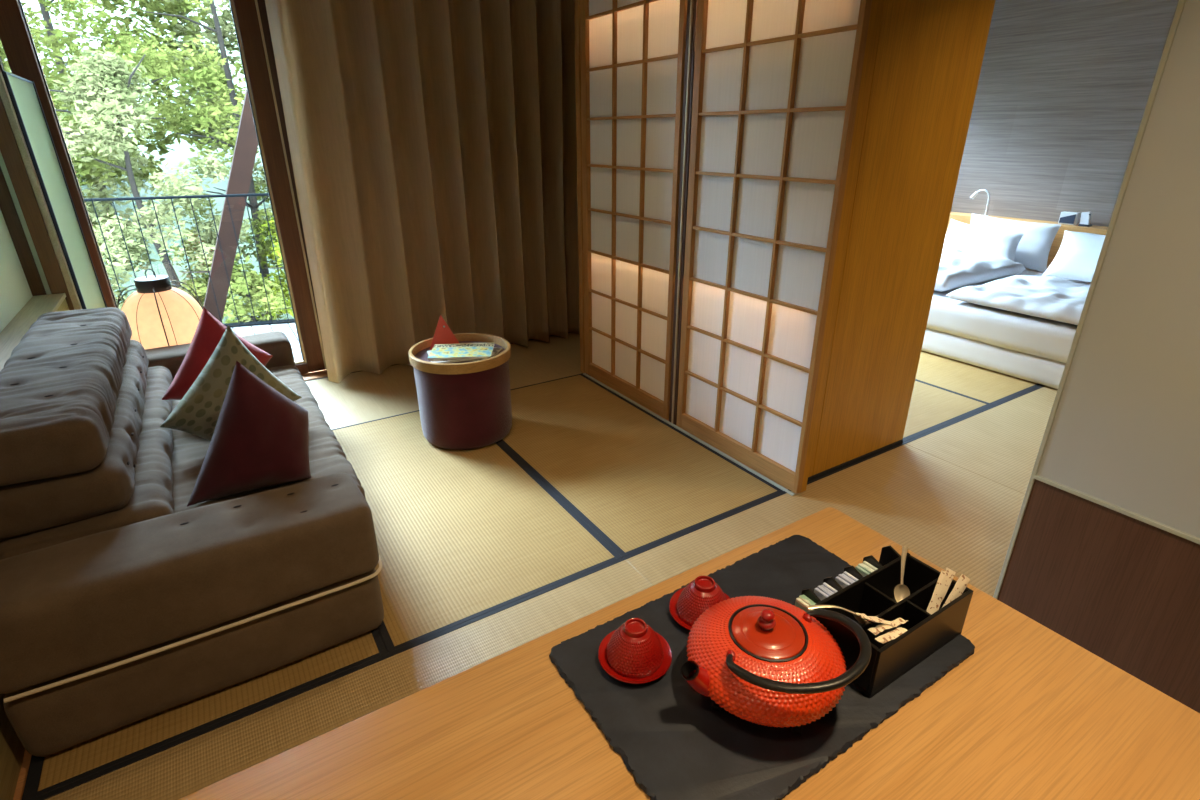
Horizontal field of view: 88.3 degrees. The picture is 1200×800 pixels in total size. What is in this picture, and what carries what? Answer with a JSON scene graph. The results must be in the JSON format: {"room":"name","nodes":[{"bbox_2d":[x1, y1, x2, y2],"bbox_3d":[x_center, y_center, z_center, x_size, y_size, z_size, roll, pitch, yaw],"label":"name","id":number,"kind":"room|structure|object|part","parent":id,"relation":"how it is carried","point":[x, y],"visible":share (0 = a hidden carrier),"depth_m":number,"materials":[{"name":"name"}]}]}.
{"room":"japanese living room","nodes":[
{"label":"japanese living room","id":0,"kind":"room"},
{"bbox_2d":[0,209,32,331],"bbox_3d":[-1.458,-0.081,0.621,0.100,2.830,6.580,-14,27,-29],"label":"wall","id":1,"kind":"structure","parent":0,"point":[15,292],"depth_m":3.17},
{"bbox_2d":[302,370,327,380],"bbox_3d":[-2.519,-0.035,4.076,1.480,0.031,0.145,-14,27,-29],"label":"trim","id":2,"kind":"structure","parent":1,"relation":"attached to","point":[323,373],"depth_m":4.35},
{"bbox_2d":[2,71,106,308],"bbox_3d":[-2.727,-0.689,3.261,0.016,1.813,0.675,-14,27,-29],"label":"glass panel","id":3,"kind":"object","parent":2,"relation":"on","point":[23,92],"visible":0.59,"depth_m":3.06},
{"bbox_2d":[13,335,786,799],"bbox_3d":[1.739,0.406,3.134,7.760,0.069,6.740,-14,27,-29],"label":"floor","id":4,"kind":"structure","parent":0,"point":[23,773],"depth_m":1.69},
{"bbox_2d":[0,293,68,799],"bbox_3d":[-1.376,0.825,1.125,0.143,0.767,6.455,-14,27,-29],"label":"window ledge","id":5,"kind":"object","parent":4,"relation":"on","point":[12,751],"visible":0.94,"depth_m":2.48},
{"bbox_2d":[22,628,387,799],"bbox_3d":[-1.574,0.630,2.515,0.919,0.031,1.853,-14,27,-29],"label":"mat","id":6,"kind":"object","parent":4,"relation":"on","point":[46,774],"visible":0.3,"depth_m":1.80,"materials":[{"name":"wicker"}]},
{"bbox_2d":[0,307,383,756],"bbox_3d":[-1.667,0.146,2.542,1.013,0.845,2.170,-14,27,-29],"label":"futon sofa","id":7,"kind":"object","parent":6,"relation":"on","point":[123,602],"visible":0.92,"depth_m":1.78,"materials":[{"name":"fabric"}]},
{"bbox_2d":[0,307,131,485],"bbox_3d":[-1.962,-0.091,2.261,0.338,0.186,1.533,-14,27,-29],"label":"cushion","id":8,"kind":"object","parent":7,"relation":"on","point":[66,387],"depth_m":1.93,"materials":[{"name":"fabric"}]},
{"bbox_2d":[0,339,148,539],"bbox_3d":[-1.956,0.048,2.344,0.361,0.165,1.535,-14,27,-29],"label":"cushion","id":9,"kind":"object","parent":7,"relation":"on","point":[112,491],"depth_m":1.82,"materials":[{"name":"fabric"}]},
{"bbox_3d":[-1.188,0.493,1.834,0.964,0.262,0.321,-14,27,-29],"label":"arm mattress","id":10,"kind":"part","parent":7,"relation":"part of","materials":[{"name":"fabric"}]},
{"bbox_3d":[-1.688,0.418,2.652,0.957,0.257,2.150,-14,27,-29],"label":"mattress","id":11,"kind":"part","parent":7,"relation":"part of","materials":[{"name":"fabric"}]},
{"bbox_2d":[162,308,272,399],"bbox_3d":[-1.699,-0.173,2.729,0.458,0.470,0.184,-14,27,-29],"label":"throw cushion","id":12,"kind":"object","parent":7,"relation":"on","point":[209,331],"visible":0.36,"depth_m":2.65,"materials":[{"name":"red fabric"}]},
{"bbox_3d":[-2.181,-0.144,3.298,0.994,0.286,0.251,-14,27,-29],"label":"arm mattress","id":13,"kind":"part","parent":7,"relation":"part of","materials":[{"name":"fabric"}]},
{"bbox_2d":[160,325,301,441],"bbox_3d":[-1.481,-0.059,2.474,0.193,0.466,0.522,21,31,40],"label":"throw cushion","id":14,"kind":"object","parent":7,"relation":"on","point":[197,413],"visible":0.6,"depth_m":2.40,"materials":[{"name":"fabric"}]},
{"bbox_2d":[187,361,310,505],"bbox_3d":[-1.235,0.091,2.138,0.437,0.454,0.248,-14,27,-29],"label":"throw cushion","id":15,"kind":"object","parent":7,"relation":"on","point":[260,439],"visible":1,"depth_m":2.09,"materials":[{"name":"red fabric"}]},
{"bbox_3d":[-1.681,0.220,2.611,0.998,0.158,1.589,-14,27,-29],"label":"seat mattress","id":16,"kind":"part","parent":7,"relation":"part of","materials":[{"name":"fabric"}]},
{"bbox_2d":[31,557,651,799],"bbox_3d":[-0.436,0.994,1.655,1.843,0.031,0.941,-14,27,-29],"label":"mat","id":17,"kind":"object","parent":4,"relation":"on","point":[182,767],"visible":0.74,"depth_m":1.86,"materials":[{"name":"wicker"}]},
{"bbox_2d":[304,364,418,430],"bbox_3d":[-1.928,0.072,3.821,1.843,0.031,0.924,-14,27,-29],"label":"mat","id":18,"kind":"object","parent":4,"relation":"on","point":[362,397],"visible":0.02,"depth_m":4.00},
{"bbox_2d":[117,269,203,348],"bbox_3d":[-2.455,-0.306,3.538,0.422,0.890,0.487,11,26,24],"label":"lantern lamp","id":19,"kind":"object","parent":18,"relation":"on","point":[159,314],"visible":0.51,"depth_m":3.33,"materials":[{"name":"paper"}]},
{"bbox_2d":[333,411,621,652],"bbox_3d":[-0.796,0.433,2.967,0.923,0.031,1.853,-14,27,-29],"label":"mat","id":20,"kind":"object","parent":4,"relation":"on","point":[462,536],"visible":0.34,"depth_m":2.63,"materials":[{"name":"wicker"}]},
{"bbox_2d":[409,333,511,449],"bbox_3d":[-0.750,-0.051,3.419,0.536,0.502,0.536,-14,27,-29],"label":"round side table","id":21,"kind":"object","parent":20,"relation":"on","point":[464,405],"visible":0.83,"depth_m":3.23,"materials":[{"name":"fabric"}]},
{"bbox_2d":[430,315,458,349],"bbox_3d":[-0.873,-0.386,3.436,0.174,0.182,0.072,-9,25,-20],"label":"box","id":22,"kind":"object","parent":21,"relation":"in","point":[443,334],"visible":0.91,"depth_m":3.42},
{"bbox_2d":[409,333,510,374],"bbox_3d":[-0.751,-0.257,3.330,0.536,0.053,0.536,-14,27,-29],"label":"tray","id":23,"kind":"object","parent":21,"relation":"on","point":[418,355],"depth_m":3.20,"materials":[{"name":"brown wood"}]},
{"bbox_2d":[467,347,502,360],"bbox_3d":[-0.710,-0.257,3.352,0.300,0.010,0.220,6,24,14],"label":"magazine","id":24,"kind":"object","parent":21,"relation":"in","point":[496,350],"visible":0.21,"depth_m":3.34,"materials":[{"name":"white paper"}]},
{"bbox_2d":[427,350,483,362],"bbox_3d":[-0.758,-0.245,3.298,0.300,0.008,0.220,-9,25,-19],"label":"magazine","id":25,"kind":"object","parent":24,"relation":"on","point":[428,351],"visible":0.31,"depth_m":3.19,"materials":[{"name":"white paper"}]},
{"bbox_2d":[428,343,493,359],"bbox_3d":[-0.737,-0.262,3.305,0.325,0.012,0.230,-2,23,-4],"label":"magazine","id":26,"kind":"object","parent":25,"relation":"on","point":[457,350],"visible":0.99,"depth_m":3.28,"materials":[{"name":"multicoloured paper"}]},
{"bbox_2d":[509,332,589,389],"bbox_3d":[-0.369,-0.323,4.727,1.846,0.031,0.924,-14,27,-29],"label":"mat","id":27,"kind":"object","parent":4,"relation":"on","point":[540,362],"visible":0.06,"depth_m":4.61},
{"bbox_2d":[499,374,782,556],"bbox_3d":[-0.016,0.236,3.420,0.920,0.031,1.853,-14,27,-29],"label":"mat","id":28,"kind":"object","parent":4,"relation":"on","point":[637,480],"visible":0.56,"depth_m":3.14,"materials":[{"name":"wicker"}]},
{"bbox_2d":[574,0,994,495],"bbox_3d":[0.761,-1.249,3.317,0.924,2.815,1.953,-14,27,-29],"label":"closet frame","id":29,"kind":"object","parent":4,"relation":"on","point":[922,63],"visible":0.42,"depth_m":2.73,"materials":[{"name":"oak"},{"name":"paper"}]},
{"bbox_3d":[-0.109,-1.483,3.844,0.054,2.794,0.048,-14,27,-29],"label":"corner post","id":30,"kind":"part","parent":29,"relation":"part of","materials":[{"name":"brown wood"}]},
{"bbox_2d":[580,0,687,418],"bbox_3d":[0.152,-1.320,3.457,0.034,2.780,0.935,-14,27,-29],"label":"screen","id":31,"kind":"object","parent":29,"relation":"attached to","point":[632,52],"visible":0.98,"depth_m":3.50,"materials":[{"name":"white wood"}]},
{"bbox_3d":[0.164,-0.079,3.979,0.033,0.088,0.839,-14,27,-29],"label":"rail","id":32,"kind":"part","parent":31,"relation":"part of","materials":[{"name":"brown wood"}]},
{"bbox_3d":[0.429,-1.152,3.067,0.032,2.794,0.060,-14,27,-29],"label":"post","id":33,"kind":"part","parent":29,"relation":"part of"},
{"bbox_2d":[676,0,871,493],"bbox_3d":[0.686,-0.990,2.682,0.034,2.780,0.887,-14,27,-29],"label":"screen","id":34,"kind":"object","parent":29,"relation":"attached to","point":[776,83],"visible":1,"depth_m":2.73,"materials":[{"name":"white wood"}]},
{"bbox_3d":[0.697,0.251,3.204,0.033,0.088,0.818,-14,27,-29],"label":"rail","id":35,"kind":"part","parent":34,"relation":"part of","materials":[{"name":"brown wood"}]},
{"bbox_3d":[0.938,-0.861,2.383,0.040,2.794,0.056,-14,27,-29],"label":"corner post","id":36,"kind":"part","parent":29,"relation":"part of","materials":[{"name":"wood"}]},
{"bbox_3d":[0.966,-0.896,2.443,0.132,2.775,0.030,-14,27,-29],"label":"panel","id":37,"kind":"part","parent":29,"relation":"part of","materials":[{"name":"wood"}]},
{"bbox_3d":[1.330,-0.989,2.654,0.726,2.775,0.030,-14,27,-29],"label":"panel","id":38,"kind":"part","parent":29,"relation":"part of","materials":[{"name":"wood"}]},
{"bbox_2d":[623,443,1024,596],"bbox_3d":[1.123,0.599,2.561,1.846,0.031,0.941,-14,27,-29],"label":"mat","id":39,"kind":"object","parent":4,"relation":"on","point":[958,519],"visible":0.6,"depth_m":2.73,"materials":[{"name":"wicker"}]},
{"bbox_2d":[902,380,992,442],"bbox_3d":[1.550,-0.161,4.330,0.934,0.031,1.853,-14,27,-29],"label":"mat","id":40,"kind":"object","parent":4,"relation":"on","point":[931,407],"visible":0.31,"depth_m":3.79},
{"bbox_2d":[915,350,1041,404],"bbox_3d":[2.335,-0.360,4.786,0.924,0.031,1.853,-14,27,-29],"label":"mat","id":41,"kind":"object","parent":4,"relation":"on","point":[988,386],"visible":0.2,"depth_m":4.22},
{"bbox_2d":[903,385,1057,493],"bbox_3d":[2.688,0.203,3.470,1.859,0.031,0.941,-14,27,-29],"label":"mat","id":42,"kind":"object","parent":4,"relation":"on","point":[1000,443],"visible":0.3,"depth_m":3.40,"materials":[{"name":"wicker"}]},
{"bbox_2d":[951,0,1178,226],"bbox_3d":[4.942,-1.762,4.481,0.100,2.830,6.640,-14,27,-29],"label":"wall","id":43,"kind":"structure","parent":0,"point":[1064,87],"depth_m":5.49,"materials":[{"name":"paper"}]},
{"bbox_2d":[993,0,1199,712],"bbox_3d":[2.118,-0.121,0.643,0.140,2.800,2.612,-14,27,-29],"label":"wall","id":44,"kind":"structure","parent":0,"point":[1103,553],"depth_m":1.71,"materials":[{"name":"white paint"}]},
{"bbox_3d":[2.080,0.927,1.056,0.017,0.548,2.600,-14,27,-29],"label":"trim","id":45,"kind":"part","parent":44,"relation":"part of","materials":[{"name":"brown wood"}]},
{"bbox_3d":[2.076,0.671,0.943,0.025,0.012,2.600,-14,27,-29],"label":"trim","id":46,"kind":"part","parent":44,"relation":"part of","materials":[{"name":"metal"}]},
{"bbox_3d":[2.075,-0.365,0.502,0.015,2.240,2.600,-14,27,-29],"label":"trim","id":47,"kind":"part","parent":44,"relation":"part of","materials":[{"name":"white paint"}]},
{"bbox_3d":[-3.223,-0.384,5.177,5.000,0.150,2.250,-14,27,-29],"label":"floor","id":48,"kind":"structure","parent":0,"visible":0},
{"bbox_2d":[224,319,302,360],"bbox_3d":[-3.221,-0.488,5.150,4.991,0.061,2.217,-14,27,-29],"label":"deck","id":49,"kind":"object","parent":48,"relation":"on","point":[245,329],"visible":0.03,"depth_m":5.50,"materials":[{"name":"metal"}]},
{"bbox_2d":[84,193,288,326],"bbox_3d":[-3.410,-1.126,5.176,4.895,1.116,0.022,-9,25,-19],"label":"balcony railing","id":50,"kind":"object","parent":49,"relation":"on","point":[255,194],"visible":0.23,"depth_m":5.08,"materials":[{"name":"metal"}]},
{"bbox_3d":[-3.928,-1.038,4.996,0.007,1.100,0.007,15,28,32],"label":"rod","id":51,"kind":"part","parent":50,"relation":"part of","materials":[{"name":"metal"}]},
{"bbox_3d":[-3.805,-1.057,5.040,0.007,1.100,0.007,15,28,32],"label":"rod","id":52,"kind":"part","parent":50,"relation":"part of","materials":[{"name":"metal"}]},
{"bbox_3d":[-3.682,-1.076,5.083,0.007,1.100,0.007,-4,24,-9],"label":"rod","id":53,"kind":"part","parent":50,"relation":"part of","materials":[{"name":"metal"}]},
{"bbox_3d":[-3.559,-1.095,5.126,0.007,1.100,0.007,15,28,32],"label":"rod","id":54,"kind":"part","parent":50,"relation":"part of","materials":[{"name":"metal"}]},
{"bbox_3d":[-3.412,-1.626,4.961,4.895,0.027,0.022,-9,25,-19],"label":"rail","id":55,"kind":"part","parent":50,"relation":"part of","materials":[{"name":"metal"}]},
{"bbox_3d":[-3.437,-1.114,5.169,0.007,1.100,0.007,15,28,32],"label":"rod","id":56,"kind":"part","parent":50,"relation":"part of","materials":[{"name":"metal"}]},
{"bbox_3d":[-3.314,-1.133,5.213,0.007,1.100,0.007,15,28,32],"label":"rod","id":57,"kind":"part","parent":50,"relation":"part of","materials":[{"name":"metal"}]},
{"bbox_3d":[-3.191,-1.152,5.256,0.007,1.100,0.007,15,28,32],"label":"rod","id":58,"kind":"part","parent":50,"relation":"part of","materials":[{"name":"metal"}]},
{"bbox_3d":[-3.068,-1.171,5.299,0.007,1.100,0.007,15,28,32],"label":"rod","id":59,"kind":"part","parent":50,"relation":"part of","materials":[{"name":"metal"}]},
{"bbox_3d":[-2.946,-1.190,5.342,0.007,1.100,0.007,15,28,32],"label":"rod","id":60,"kind":"part","parent":50,"relation":"part of","materials":[{"name":"metal"}]},
{"bbox_3d":[-2.823,-1.210,5.386,0.007,1.100,0.007,-4,24,-9],"label":"rod","id":61,"kind":"part","parent":50,"relation":"part of","materials":[{"name":"metal"}]},
{"bbox_2d":[204,88,257,321],"bbox_3d":[-3.017,-2.167,5.273,1.353,3.106,0.120,-14,27,-29],"label":"diagonal brace","id":62,"kind":"object","parent":49,"relation":"on","point":[246,145],"visible":0.44,"depth_m":5.33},
{"bbox_3d":[1.728,-2.273,1.985,7.760,0.100,6.740,-14,27,-29],"label":"ceiling","id":63,"kind":"structure","parent":0,"visible":0},
{"bbox_2d":[265,0,579,382],"bbox_3d":[-1.439,-1.513,3.896,3.640,2.777,0.196,-14,27,-29],"label":"curtain","id":64,"kind":"object","parent":63,"relation":"hanging from","point":[433,143],"visible":0.81,"depth_m":4.14,"materials":[{"name":"fabric"}]},
{"bbox_3d":[0.512,1.581,0.279,1.843,0.030,2.599,-14,27,-29],"label":"floor","id":65,"kind":"structure","parent":0,"visible":0},
{"bbox_2d":[179,507,1199,799],"bbox_3d":[0.010,0.930,0.811,1.815,0.748,0.875,-14,27,-29],"label":"wooden table","id":66,"kind":"object","parent":65,"relation":"on","point":[1033,713],"visible":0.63,"depth_m":0.89,"materials":[{"name":"brown wood"}]},
{"bbox_2d":[549,535,974,799],"bbox_3d":[0.273,0.419,1.038,0.628,0.008,0.392,-14,27,-29],"label":"slate board","id":67,"kind":"object","parent":66,"relation":"on","point":[668,735],"visible":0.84,"depth_m":0.92,"materials":[{"name":"stone"}]},
{"bbox_2d":[598,629,671,683],"bbox_3d":[0.057,0.419,1.012,0.121,0.014,0.121,-17,29,-34],"label":"saucer","id":68,"kind":"object","parent":67,"relation":"on","point":[602,657],"visible":0.28,"depth_m":0.99,"materials":[{"name":"red ceramic"}]},
{"bbox_2d":[606,618,663,677],"bbox_3d":[0.057,0.390,0.999,0.094,0.066,0.094,-14,27,-29],"label":"tea cup","id":69,"kind":"object","parent":68,"relation":"on","point":[634,650],"visible":1,"depth_m":0.97,"materials":[{"name":"red ceramic"}]},
{"bbox_2d":[669,588,730,629],"bbox_3d":[0.184,0.378,1.107,0.121,0.014,0.121,7,24,17],"label":"saucer","id":70,"kind":"object","parent":67,"relation":"on","point":[673,601],"visible":0.09,"depth_m":1.11,"materials":[{"name":"red ceramic"}]},
{"bbox_2d":[676,575,726,625],"bbox_3d":[0.184,0.348,1.095,0.094,0.066,0.094,-14,27,-29],"label":"tea cup","id":71,"kind":"object","parent":70,"relation":"on","point":[703,592],"visible":0.83,"depth_m":1.07,"materials":[{"name":"red ceramic"}]},
{"bbox_2d":[711,701,802,734],"bbox_3d":[0.249,0.441,0.958,0.130,0.015,0.130,8,24,18],"label":"trivet","id":72,"kind":"object","parent":67,"relation":"on","point":[797,729],"visible":0.16,"depth_m":0.89,"materials":[{"name":"black paint"}]},
{"bbox_2d":[681,596,871,727],"bbox_3d":[0.259,0.371,0.924,0.256,0.137,0.234,8,24,17],"label":"teapot","id":73,"kind":"object","parent":72,"relation":"on","point":[764,661],"visible":1,"depth_m":0.87,"materials":[{"name":"red metal"}]},
{"bbox_3d":[0.151,0.407,0.889,0.065,0.068,0.051,-14,27,-29],"label":"spout","id":74,"kind":"part","parent":73,"relation":"part of","materials":[{"name":"metal"}]},
{"bbox_3d":[0.245,0.323,0.906,0.026,0.032,0.026,-14,27,-29],"label":"knob","id":75,"kind":"part","parent":73,"relation":"part of","materials":[{"name":"metal"}]},
{"bbox_3d":[0.249,0.341,0.915,0.106,0.012,0.106,-14,27,-29],"label":"lid","id":76,"kind":"part","parent":73,"relation":"part of","materials":[{"name":"metal"}]},
{"bbox_3d":[0.290,0.353,0.860,0.208,0.032,0.136,-14,27,-29],"label":"handle","id":77,"kind":"part","parent":73,"relation":"part of","materials":[{"name":"black metal"}]},
{"bbox_2d":[801,545,972,697],"bbox_3d":[0.474,0.359,1.048,0.249,0.094,0.162,-14,27,-29],"label":"caddy","id":78,"kind":"object","parent":67,"relation":"on","point":[872,594],"visible":0.64,"depth_m":1.02,"materials":[{"name":"black paint"}]},
{"bbox_2d":[795,595,815,616],"bbox_3d":[0.346,0.366,1.041,0.033,0.072,0.033,-14,27,-29],"label":"envelope","id":79,"kind":"object","parent":78,"relation":"in","point":[803,601],"visible":0.29,"depth_m":1.03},
{"bbox_2d":[814,582,836,599],"bbox_3d":[0.385,0.356,1.063,0.033,0.072,0.033,-14,27,-29],"label":"envelope","id":80,"kind":"object","parent":78,"relation":"in","point":[823,591],"visible":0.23,"depth_m":1.05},
{"bbox_2d":[807,605,871,623],"bbox_3d":[0.380,0.339,0.980,0.103,0.031,0.022,3,23,7],"label":"spoon","id":81,"kind":"object","parent":78,"relation":"in","point":[858,618],"visible":1,"depth_m":0.97,"materials":[{"name":"metal"}]},
{"bbox_3d":[0.365,0.330,0.976,0.074,0.012,0.009,0,23,2],"label":"handle","id":82,"kind":"part","parent":81,"relation":"part of","materials":[{"name":"metal"}]},
{"bbox_2d":[853,614,871,623],"bbox_3d":[0.415,0.345,0.978,0.026,0.022,0.027,-14,27,-29],"label":"bowl","id":83,"kind":"object","parent":81,"relation":"on","point":[858,618],"depth_m":0.97,"materials":[{"name":"metal"}]},
{"bbox_2d":[835,571,858,587],"bbox_3d":[0.431,0.345,1.090,0.033,0.072,0.033,-14,27,-29],"label":"envelope","id":84,"kind":"object","parent":78,"relation":"in","point":[845,579],"visible":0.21,"depth_m":1.08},
{"bbox_2d":[855,561,877,576],"bbox_3d":[0.477,0.333,1.117,0.033,0.072,0.033,-14,27,-29],"label":"envelope","id":85,"kind":"object","parent":78,"relation":"in","point":[864,568],"visible":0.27,"depth_m":1.10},
{"bbox_2d":[856,613,893,625],"bbox_3d":[0.432,0.343,0.965,0.064,0.031,0.017,-2,23,-3],"label":"sachet","id":86,"kind":"object","parent":78,"relation":"in","point":[870,618],"visible":1,"depth_m":0.96,"materials":[{"name":"paper"}]},
{"bbox_2d":[868,618,908,634],"bbox_3d":[0.450,0.353,0.966,0.074,0.012,0.017,-11,26,-24],"label":"sachet","id":87,"kind":"object","parent":78,"relation":"in","point":[876,630],"visible":1,"depth_m":0.96,"materials":[{"name":"paper"}]},
{"bbox_2d":[875,627,906,643],"bbox_3d":[0.450,0.362,0.951,0.061,0.009,0.016,-12,26,-25],"label":"sachet","id":88,"kind":"object","parent":78,"relation":"in","point":[891,635],"visible":1,"depth_m":0.95,"materials":[{"name":"paper"}]},
{"bbox_2d":[894,546,909,602],"bbox_3d":[0.505,0.295,1.036,0.024,0.084,0.054,2,23,4],"label":"spoon","id":89,"kind":"object","parent":78,"relation":"in","point":[901,591],"visible":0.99,"depth_m":1.04,"materials":[{"name":"metal"}]},
{"bbox_2d":[894,584,909,602],"bbox_3d":[0.504,0.325,1.032,0.021,0.030,0.024,-14,27,-29],"label":"bowl","id":90,"kind":"object","parent":89,"relation":"on","point":[901,591],"depth_m":1.04,"materials":[{"name":"metal"}]},
{"bbox_3d":[0.510,0.278,1.038,0.009,0.055,0.035,7,24,17],"label":"handle","id":91,"kind":"part","parent":89,"relation":"part of","materials":[{"name":"metal"}]},
{"bbox_2d":[926,570,950,614],"bbox_3d":[0.557,0.335,1.026,0.014,0.094,0.073,20,30,38],"label":"sachet","id":92,"kind":"object","parent":78,"relation":"in","point":[944,578],"visible":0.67,"depth_m":1.02,"materials":[{"name":"paper"}]},
{"bbox_2d":[926,568,955,610],"bbox_3d":[0.567,0.332,1.036,0.079,0.093,0.013,-19,30,-37],"label":"sachet","id":93,"kind":"object","parent":78,"relation":"in","point":[947,570],"visible":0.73,"depth_m":1.04,"materials":[{"name":"paper"}]},
{"bbox_2d":[943,574,969,606],"bbox_3d":[0.585,0.335,1.028,0.077,0.085,0.012,-14,27,-29],"label":"sachet","id":94,"kind":"object","parent":78,"relation":"in","point":[962,582],"visible":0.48,"depth_m":1.03,"materials":[{"name":"paper"}]},
{"bbox_3d":[3.503,-0.651,5.456,1.829,0.030,3.720,-14,27,-29],"label":"floor","id":95,"kind":"structure","parent":0,"visible":0},
{"bbox_2d":[922,212,1107,388],"bbox_3d":[3.373,-0.975,5.157,2.203,0.798,3.150,-14,27,-29],"label":"double bed","id":96,"kind":"object","parent":95,"relation":"on","point":[1034,349],"visible":0.22,"depth_m":4.32,"materials":[{"name":"white fabric"}]},
{"bbox_2d":[934,248,1025,291],"bbox_3d":[2.848,-1.162,5.301,1.190,0.205,0.960,-14,27,-29],"label":"duvet","id":97,"kind":"object","parent":96,"relation":"on","point":[957,268],"visible":0.38,"depth_m":5.00,"materials":[{"name":"white fabric"}]},
{"bbox_2d":[970,189,989,215],"bbox_3d":[3.741,-1.942,6.078,0.060,0.250,0.203,-14,27,-29],"label":"reading lamp","id":98,"kind":"object","parent":96,"relation":"on","point":[975,193],"visible":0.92,"depth_m":6.04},
{"bbox_2d":[943,219,1023,260],"bbox_3d":[3.513,-1.439,5.718,0.259,0.370,0.840,-14,27,-29],"label":"bed pillow","id":99,"kind":"object","parent":96,"relation":"on","point":[964,237],"visible":0.66,"depth_m":5.64,"materials":[{"name":"white fabric"}]},
{"bbox_3d":[3.306,-0.836,5.101,1.974,0.229,2.106,-14,27,-29],"label":"mattress","id":100,"kind":"part","parent":96,"relation":"part of","materials":[{"name":"white fabric"}]},
{"bbox_2d":[970,214,1061,272],"bbox_3d":[3.779,-1.469,5.735,0.228,0.420,0.840,-14,27,-29],"label":"bed pillow","id":101,"kind":"object","parent":96,"relation":"on","point":[1033,249],"visible":0.48,"depth_m":5.53,"materials":[{"name":"white fabric"}]},
{"bbox_2d":[946,276,1088,324],"bbox_3d":[3.236,-0.757,4.442,1.090,0.135,0.940,-14,27,-29],"label":"duvet","id":102,"kind":"object","parent":96,"relation":"on","point":[1054,298],"visible":0.7,"depth_m":4.33,"materials":[{"name":"white fabric"}]},
{"bbox_3d":[4.211,-1.188,5.644,0.220,0.798,3.150,-14,27,-29],"label":"headboard","id":103,"kind":"part","parent":96,"relation":"part of","materials":[{"name":"brown wood"}]},
{"bbox_2d":[1058,211,1080,224],"bbox_3d":[4.173,-1.616,5.496,0.064,0.104,0.135,-14,27,-29],"label":"alarm clock","id":104,"kind":"object","parent":96,"relation":"on","point":[1068,218],"visible":1,"depth_m":5.47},
{"bbox_2d":[1042,230,1105,281],"bbox_3d":[4.108,-1.149,5.042,0.351,0.351,0.800,-14,27,-29],"label":"bed pillow","id":105,"kind":"object","parent":96,"relation":"on","point":[1077,256],"visible":0.46,"depth_m":5.12,"materials":[{"name":"white fabric"}]},
{"bbox_2d":[1078,212,1091,226],"bbox_3d":[4.241,-1.580,5.391,0.070,0.125,0.095,-14,27,-29],"label":"telephone","id":106,"kind":"object","parent":96,"relation":"on","point":[1085,216],"visible":1,"depth_m":5.38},
{"bbox_3d":[-0.862,-1.814,4.656,2.610,2.830,0.120,-14,27,-29],"label":"wall window","id":107,"kind":"structure","parent":0,"visible":0},
{"bbox_2d":[0,0,326,373],"bbox_3d":[-2.575,-1.204,3.684,1.500,2.470,0.160,-14,27,-29],"label":"window","id":108,"kind":"structure","parent":107,"relation":"attached to","point":[24,208],"depth_m":3.52,"materials":[{"name":"wood"}]},
{"bbox_3d":[-3.105,-1.079,3.372,0.075,2.450,0.160,-14,27,-29],"label":"post","id":109,"kind":"part","parent":108,"relation":"part of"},
{"bbox_3d":[-2.970,-1.118,3.461,0.113,2.450,0.140,-14,27,-29],"label":"post","id":110,"kind":"part","parent":108,"relation":"part of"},
{"bbox_3d":[-2.589,-0.112,4.153,1.150,0.092,0.100,-14,27,-29],"label":"rail","id":111,"kind":"part","parent":108,"relation":"part of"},
{"label":"outside","id":112,"kind":"structure","parent":0,"visible":0},
{"bbox_2d":[5,0,293,324],"bbox_3d":[-11.898,-15.346,21.942,56.000,21.970,40.000,-14,27,-29],"label":"hillside","id":113,"kind":"structure","parent":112,"point":[182,151],"depth_m":14.20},
{"bbox_2d":[0,0,151,302],"bbox_3d":[-8.411,-3.708,8.940,3.397,7.373,3.191,-8,24,-18],"label":"leafy tree","id":114,"kind":"object","parent":113,"relation":"on","point":[56,46],"visible":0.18,"depth_m":8.69,"materials":[{"name":"green plant"}]},
{"bbox_2d":[0,0,219,224],"bbox_3d":[-9.933,-7.448,11.136,4.339,8.869,4.553,11,26,25],"label":"leafy tree","id":115,"kind":"object","parent":113,"relation":"on","point":[154,5],"visible":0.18,"depth_m":11.85,"materials":[{"name":"green plant"}]},
{"bbox_2d":[49,49,272,328],"bbox_3d":[-6.458,-1.954,8.871,2.949,5.451,2.722,-20,30,-38],"label":"leafy tree","id":116,"kind":"object","parent":113,"relation":"on","point":[105,84],"visible":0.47,"depth_m":8.06,"materials":[{"name":"green plant"}]},
{"bbox_2d":[79,0,287,319],"bbox_3d":[-6.069,-4.186,9.797,3.176,7.850,3.417,-14,27,-29],"label":"leafy tree","id":117,"kind":"object","parent":113,"relation":"on","point":[202,78],"visible":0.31,"depth_m":9.33,"materials":[{"name":"green plant"}]},
{"bbox_2d":[141,0,242,149],"bbox_3d":[-7.181,-8.499,12.617,4.782,9.266,4.920,-14,27,-29],"label":"leafy tree","id":118,"kind":"object","parent":113,"relation":"on","point":[226,28],"visible":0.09,"depth_m":12.97,"materials":[{"name":"green plant"}]},
{"bbox_2d":[181,253,291,327],"bbox_3d":[-5.203,-0.548,9.220,1.796,3.310,1.972,-19,29,-36],"label":"leafy tree","id":119,"kind":"object","parent":113,"relation":"on","point":[238,284],"visible":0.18,"depth_m":8.73,"materials":[{"name":"green plant"}]},
{"bbox_2d":[252,145,271,226],"bbox_3d":[-4.293,-3.913,10.921,3.315,6.994,3.450,-14,27,-29],"label":"leafy tree","id":120,"kind":"object","parent":113,"relation":"on","point":[255,168],"visible":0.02,"depth_m":10.18,"materials":[{"name":"green plant"}]},
{"bbox_2d":[244,217,293,319],"bbox_3d":[-4.358,-1.472,9.953,2.425,4.107,2.084,0,23,0],"label":"leafy tree","id":121,"kind":"object","parent":113,"relation":"on","point":[276,247],"visible":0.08,"depth_m":9.52,"materials":[{"name":"green plant"}]}
]}

